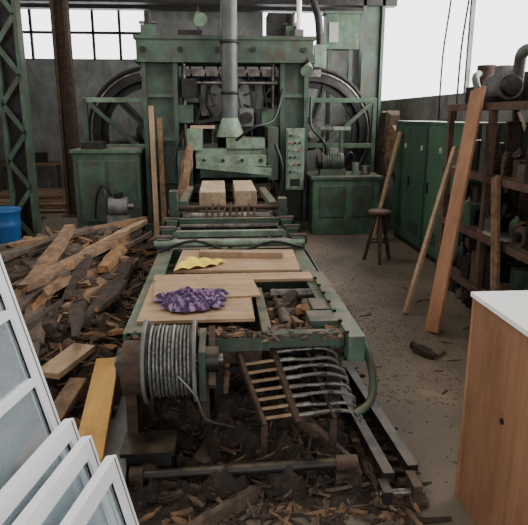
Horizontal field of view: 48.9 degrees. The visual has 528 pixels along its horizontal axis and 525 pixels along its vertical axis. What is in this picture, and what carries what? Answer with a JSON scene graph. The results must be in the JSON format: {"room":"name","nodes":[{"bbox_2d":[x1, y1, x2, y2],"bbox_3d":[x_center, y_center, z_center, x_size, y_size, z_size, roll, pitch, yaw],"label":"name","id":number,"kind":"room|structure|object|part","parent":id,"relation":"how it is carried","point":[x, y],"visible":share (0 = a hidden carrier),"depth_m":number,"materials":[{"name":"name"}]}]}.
{"room":"woodworking shop","nodes":[
{"label":"woodworking shop","id":0,"kind":"room"},
{"bbox_2d":[0,11,360,192],"bbox_3d":[-1.692,-3.510,11.833,8.100,4.300,0.150,-1,14,-4],"label":"wall","id":1,"kind":"structure","parent":0,"point":[90,76],"depth_m":11.65,"materials":[{"name":"paint"}]},
{"bbox_2d":[23,9,53,59],"bbox_3d":[-4.559,-4.508,11.355,1.000,1.080,0.050,-1,14,-4],"label":"window","id":2,"kind":"structure","parent":1,"relation":"in","point":[31,32],"depth_m":11.35,"materials":[{"name":"metal"}]},
{"bbox_2d":[71,10,144,59],"bbox_3d":[-3.113,-4.535,11.461,1.600,1.080,0.050,-1,14,-4],"label":"window","id":3,"kind":"structure","parent":1,"relation":"in","point":[93,32],"depth_m":11.45,"materials":[{"name":"metal"}]},
{"bbox_2d":[20,0,397,12],"bbox_3d":[-1.327,-3.513,4.852,7.800,0.890,13.300,-1,14,-4],"label":"ceiling","id":4,"kind":"structure","parent":0,"point":[269,6],"depth_m":9.69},
{"bbox_2d":[309,0,326,67],"bbox_3d":[0.292,-4.014,9.124,1.403,2.007,0.158,-1,14,-4],"label":"duct","id":5,"kind":"object","parent":4,"relation":"attached to","point":[319,49],"visible":0.98,"depth_m":9.24,"materials":[{"name":"metal"}]},
{"bbox_2d":[438,0,451,119],"bbox_3d":[2.306,-3.174,7.287,0.053,2.681,0.128,-4,15,-15],"label":"hanging cable","id":6,"kind":"object","parent":4,"relation":"hanging from","point":[450,0],"visible":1,"depth_m":7.42,"materials":[{"name":"black rubber"}]},
{"bbox_2d":[455,0,469,119],"bbox_3d":[2.310,-3.002,6.607,0.053,2.681,0.128,-4,15,-15],"label":"hanging cable","id":7,"kind":"object","parent":4,"relation":"hanging from","point":[468,0],"visible":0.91,"depth_m":6.76,"materials":[{"name":"black rubber"}]},
{"bbox_2d":[2,199,473,524],"bbox_3d":[-1.166,0.317,5.678,8.100,0.100,14.000,-1,14,-4],"label":"floor","id":8,"kind":"structure","parent":0,"point":[434,438],"depth_m":4.22,"materials":[{"name":"grey concrete"}]},
{"bbox_2d":[0,206,21,251],"bbox_3d":[-3.298,-0.424,7.341,0.480,0.520,0.480,-1,14,-4],"label":"tub","id":9,"kind":"object","parent":8,"relation":"on","point":[10,220],"visible":0.77,"depth_m":7.20,"materials":[{"name":"plastic"}]},
{"bbox_2d":[0,0,44,237],"bbox_3d":[-3.220,-2.393,7.417,0.420,4.335,0.320,-1,14,-4],"label":"steel column","id":10,"kind":"structure","parent":8,"relation":"on","point":[14,92],"depth_m":7.50,"materials":[{"name":"green metal"}]},
{"bbox_2d":[0,152,61,189],"bbox_3d":[-4.594,-1.727,11.512,1.000,1.000,0.600,-1,14,-4],"label":"bench","id":11,"kind":"object","parent":8,"relation":"on","point":[41,158],"visible":0.48,"depth_m":11.32,"materials":[{"name":"brown wood"}]},
{"bbox_2d":[0,188,66,211],"bbox_3d":[-4.129,-1.145,10.558,1.400,0.290,1.073,-1,14,-4],"label":"boards","id":12,"kind":"object","parent":8,"relation":"on","point":[50,199],"visible":0.3,"depth_m":10.13,"materials":[{"name":"beige wood"}]},
{"bbox_2d":[49,0,79,216],"bbox_3d":[-3.203,-2.885,9.363,0.360,4.300,0.320,-1,14,-4],"label":"steel column","id":13,"kind":"structure","parent":8,"relation":"on","point":[59,9],"depth_m":9.35,"materials":[{"name":"brown metal"}]},
{"bbox_2d":[0,216,157,515],"bbox_3d":[-2.014,0.150,5.001,2.341,0.705,5.500,-1,14,-4],"label":"pile","id":14,"kind":"object","parent":8,"relation":"on","point":[84,285],"visible":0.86,"depth_m":3.91,"materials":[{"name":"brown wood"}]},
{"bbox_2d":[13,378,86,469],"bbox_3d":[-0.992,0.739,2.747,0.090,0.090,0.700,0,14,1],"label":"plank","id":15,"kind":"object","parent":14,"relation":"on","point":[67,398],"visible":0.69,"depth_m":2.79,"materials":[{"name":"brown wood"}]},
{"bbox_2d":[41,343,95,379],"bbox_3d":[-1.089,0.540,3.206,0.140,0.053,0.361,4,15,15],"label":"plank","id":16,"kind":"object","parent":14,"relation":"on","point":[65,361],"visible":0.8,"depth_m":3.17,"materials":[{"name":"brown wood"}]},
{"bbox_2d":[78,357,115,462],"bbox_3d":[-0.796,0.684,2.800,0.125,0.090,0.920,-2,14,-9],"label":"plank","id":17,"kind":"object","parent":14,"relation":"on","point":[95,421],"visible":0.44,"depth_m":2.76,"materials":[{"name":"yellow wood"}]},
{"bbox_2d":[94,185,134,233],"bbox_3d":[-2.044,-0.696,7.918,0.544,0.765,0.257,-1,14,-4],"label":"motor","id":18,"kind":"object","parent":8,"relation":"on","point":[119,207],"visible":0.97,"depth_m":7.81,"materials":[{"name":"grey paint"}]},
{"bbox_2d":[104,390,127,485],"bbox_3d":[-0.819,0.809,3.245,0.215,0.140,1.708,-2,14,-8],"label":"kerb","id":19,"kind":"object","parent":8,"relation":"on","point":[118,426],"visible":0.04,"depth_m":2.83,"materials":[{"name":"concrete"}]},
{"bbox_2d":[148,106,159,234],"bbox_3d":[-1.535,-1.267,8.104,0.073,1.787,0.360,-3,14,-11],"label":"plank","id":20,"kind":"object","parent":8,"relation":"on","point":[150,108],"visible":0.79,"depth_m":8.09,"materials":[{"name":"brown wood"}]},
{"bbox_2d":[157,118,166,225],"bbox_3d":[-1.425,-1.191,8.132,0.073,1.628,0.360,-3,14,-11],"label":"plank","id":21,"kind":"object","parent":8,"relation":"on","point":[159,120],"visible":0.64,"depth_m":8.11,"materials":[{"name":"brown wood"}]},
{"bbox_2d":[69,0,382,234],"bbox_3d":[-0.459,-2.582,8.207,4.450,4.280,2.400,-1,14,-4],"label":"machine","id":22,"kind":"object","parent":8,"relation":"on","point":[229,115],"visible":0.91,"depth_m":8.19,"materials":[{"name":"green paint"}]},
{"bbox_2d":[194,6,206,34],"bbox_3d":[-0.834,-3.192,7.674,0.175,0.428,0.515,-1,14,-4],"label":"pressure gauge","id":23,"kind":"object","parent":22,"relation":"attached to","point":[200,19],"depth_m":7.49,"materials":[{"name":"green paint"}]},
{"bbox_3d":[-0.478,-2.385,8.711,0.920,0.810,0.620,-1,14,-4],"label":"electric motor","id":24,"kind":"part","parent":22,"relation":"part of","materials":[{"name":"grey paint"}]},
{"bbox_3d":[0.431,-1.484,8.312,0.260,0.860,0.310,-1,14,-4],"label":"control panel","id":25,"kind":"part","parent":22,"relation":"part of","materials":[{"name":"green paint"}]},
{"bbox_2d":[301,58,313,76],"bbox_3d":[0.568,-2.765,7.992,0.172,0.584,0.506,-1,14,-4],"label":"work lamp","id":26,"kind":"object","parent":22,"relation":"attached to","point":[307,70],"depth_m":7.87,"materials":[{"name":"green metal"}]},
{"bbox_3d":[1.088,-1.780,8.187,0.897,1.074,0.368,-1,14,-4],"label":"hydraulic pump motor","id":27,"kind":"part","parent":22,"relation":"part of","materials":[{"name":"green paint"}]},
{"bbox_2d":[114,186,376,490],"bbox_3d":[-0.247,-0.001,4.874,1.305,0.929,4.952,-1,14,-4],"label":"carriage","id":28,"kind":"object","parent":8,"relation":"on","point":[153,361],"visible":0.83,"depth_m":2.86,"materials":[{"name":"green paint"}]},
{"bbox_2d":[178,145,192,199],"bbox_3d":[-0.991,-1.118,7.299,0.160,0.712,0.385,4,15,14],"label":"wood offcut","id":29,"kind":"object","parent":28,"relation":"on","point":[187,161],"visible":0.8,"depth_m":7.26,"materials":[{"name":"brown wood"}]},
{"bbox_2d":[199,181,225,211],"bbox_3d":[-0.595,-0.788,6.763,0.280,0.210,1.150,-1,14,-4],"label":"timber beam","id":30,"kind":"structure","parent":28,"relation":"on","point":[210,192],"depth_m":6.22,"materials":[{"name":"beige wood"}]},
{"bbox_2d":[136,272,313,324],"bbox_3d":[-0.172,0.186,3.458,1.040,0.029,0.900,-1,14,-4],"label":"wooden boards","id":31,"kind":"object","parent":28,"relation":"on","point":[241,287],"visible":0.88,"depth_m":3.45,"materials":[{"name":"beige wood"}]},
{"bbox_2d":[151,286,229,311],"bbox_3d":[-0.414,0.189,3.272,0.446,0.045,0.434,-1,14,-4],"label":"cloth","id":32,"kind":"object","parent":31,"relation":"on","point":[187,299],"visible":1,"depth_m":3.21,"materials":[{"name":"purple fabric"}]},
{"bbox_2d":[174,249,299,272],"bbox_3d":[-0.194,-0.016,4.243,0.860,0.018,0.620,-1,14,-2],"label":"plywood sheet","id":33,"kind":"object","parent":28,"relation":"on","point":[288,263],"visible":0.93,"depth_m":4.09,"materials":[{"name":"beige wood"}]},
{"bbox_2d":[174,256,225,270],"bbox_3d":[-0.432,0.011,4.032,0.299,0.020,0.369,2,14,8],"label":"cloth","id":34,"kind":"object","parent":33,"relation":"on","point":[191,261],"visible":1,"depth_m":4.07,"materials":[{"name":"fabric"}]},
{"bbox_2d":[199,249,282,257],"bbox_3d":[-0.170,-0.066,4.315,0.620,0.040,0.090,1,14,2],"label":"timber lath","id":35,"kind":"object","parent":33,"relation":"on","point":[218,253],"visible":1,"depth_m":4.28,"materials":[{"name":"brown wood"}]},
{"bbox_2d":[233,180,256,204],"bbox_3d":[-0.237,-0.807,6.838,0.235,0.210,1.050,-1,14,-4],"label":"timber beam","id":36,"kind":"structure","parent":28,"relation":"on","point":[244,191],"depth_m":6.34,"materials":[{"name":"beige wood"}]},
{"bbox_2d":[263,288,325,354],"bbox_3d":[0.192,0.301,3.371,0.391,0.183,0.758,-1,14,-4],"label":"scraps","id":37,"kind":"object","parent":28,"relation":"on","point":[296,311],"visible":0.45,"depth_m":3.38,"materials":[{"name":"wood"}]},
{"bbox_2d":[127,272,451,524],"bbox_3d":[-0.085,0.465,3.802,1.521,0.548,3.297,-1,14,-4],"label":"debris pile","id":38,"kind":"object","parent":8,"relation":"on","point":[221,498],"visible":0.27,"depth_m":2.62,"materials":[{"name":"wood"}]},
{"bbox_2d":[322,11,362,155],"bbox_3d":[1.261,-2.462,9.790,0.610,3.270,0.300,-1,14,-4],"label":"switch box","id":39,"kind":"object","parent":8,"relation":"on","point":[341,29],"visible":0.79,"depth_m":9.37,"materials":[{"name":"green paint"}]},
{"bbox_2d":[358,0,385,171],"bbox_3d":[1.830,-3.053,10.027,0.480,4.300,0.320,-1,14,-4],"label":"steel column","id":40,"kind":"structure","parent":8,"relation":"on","point":[372,21],"depth_m":9.87,"materials":[{"name":"green metal"}]},
{"bbox_2d":[362,208,391,264],"bbox_3d":[1.336,-0.297,6.676,0.335,0.608,0.320,-1,14,-4],"label":"round stool","id":41,"kind":"object","parent":8,"relation":"on","point":[380,213],"visible":1,"depth_m":6.66,"materials":[{"name":"brown wood"},{"name":"dark wood"}]},
{"bbox_2d":[340,367,431,512],"bbox_3d":[0.546,0.832,3.182,0.330,0.125,1.542,-1,14,-4],"label":"track","id":42,"kind":"object","parent":8,"relation":"on","point":[384,458],"visible":0.69,"depth_m":2.76,"materials":[{"name":"metal"}]},
{"bbox_2d":[371,131,401,240],"bbox_3d":[1.610,-0.996,7.685,0.407,1.452,0.103,-5,15,-20],"label":"leaning board","id":43,"kind":"object","parent":8,"relation":"on","point":[399,133],"visible":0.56,"depth_m":7.63,"materials":[{"name":"brown wood"}]},
{"bbox_2d":[374,111,399,226],"bbox_3d":[2.033,-1.495,9.114,0.464,1.728,0.958,-1,14,-4],"label":"boards","id":44,"kind":"object","parent":8,"relation":"on","point":[386,133],"visible":0.49,"depth_m":8.91,"materials":[{"name":"brown wood"}]},
{"bbox_2d":[306,235,469,489],"bbox_3d":[1.230,0.293,5.445,1.369,0.065,5.807,-1,14,-4],"label":"chips","id":45,"kind":"object","parent":8,"relation":"on","point":[424,351],"visible":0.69,"depth_m":4.16,"materials":[{"name":"brown wood"}]},
{"bbox_2d":[391,121,464,252],"bbox_3d":[2.116,-1.008,7.479,0.600,1.585,1.290,-1,14,-4],"label":"cabinet","id":46,"kind":"object","parent":8,"relation":"on","point":[411,159],"visible":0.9,"depth_m":7.32,"materials":[{"name":"metal"}]},
{"bbox_2d":[402,146,457,313],"bbox_3d":[1.451,-0.294,5.057,0.056,1.390,0.769,13,19,41],"label":"leaning board","id":47,"kind":"object","parent":8,"relation":"on","point":[452,155],"visible":1,"depth_m":5.04,"materials":[{"name":"brown wood"}]},
{"bbox_2d":[424,86,485,333],"bbox_3d":[1.518,-0.426,4.599,0.141,1.889,0.835,10,17,33],"label":"leaning board","id":48,"kind":"object","parent":8,"relation":"on","point":[476,99],"visible":0.98,"depth_m":4.58,"materials":[{"name":"orange wood"}]},
{"bbox_2d":[422,122,527,263],"bbox_3d":[2.209,-0.711,6.304,0.600,1.585,1.120,-1,14,-4],"label":"cabinet","id":49,"kind":"object","parent":8,"relation":"on","point":[437,138],"visible":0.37,"depth_m":6.42,"materials":[{"name":"metal"}]},
{"bbox_2d":[435,101,527,311],"bbox_3d":[2.103,-0.407,4.769,0.688,1.750,1.760,-1,14,-4],"label":"storage shelf","id":50,"kind":"object","parent":8,"relation":"on","point":[470,272],"visible":0.66,"depth_m":4.83,"materials":[{"name":"wood"}]},
{"bbox_2d":[465,43,527,103],"bbox_3d":[2.082,-1.486,4.609,0.590,0.420,1.378,-1,14,-4],"label":"motor","id":51,"kind":"object","parent":50,"relation":"on","point":[503,83],"visible":0.98,"depth_m":4.61,"materials":[{"name":"metal"}]},
{"bbox_2d":[455,290,527,524],"bbox_3d":[1.261,0.710,1.986,0.740,0.950,1.120,-1,14,-4],"label":"cabinet","id":52,"kind":"object","parent":8,"relation":"on","point":[491,485],"visible":1,"depth_m":2.22,"materials":[{"name":"plywood"},{"name":"white laminate"}]},
{"bbox_2d":[490,175,500,290],"bbox_3d":[1.742,-0.028,4.371,0.047,1.221,0.503,2,14,7],"label":"leaning board","id":53,"kind":"object","parent":8,"relation":"on","point":[496,180],"visible":0.56,"depth_m":4.36,"materials":[{"name":"beige wood"}]},
{"bbox_2d":[379,95,527,260],"bbox_3d":[2.654,-1.869,5.348,0.150,4.300,13.850,-1,14,-4],"label":"wall","id":54,"kind":"structure","parent":0,"point":[421,109],"depth_m":8.15,"materials":[{"name":"concrete"}]},
{"bbox_2d":[381,0,475,101],"bbox_3d":[2.511,-3.152,6.952,0.050,2.250,8.650,-1,14,-4],"label":"window","id":55,"kind":"structure","parent":54,"relation":"in","point":[472,2],"depth_m":7.09,"materials":[{"name":"glass"},{"name":"painted metal frame"}]}
]}

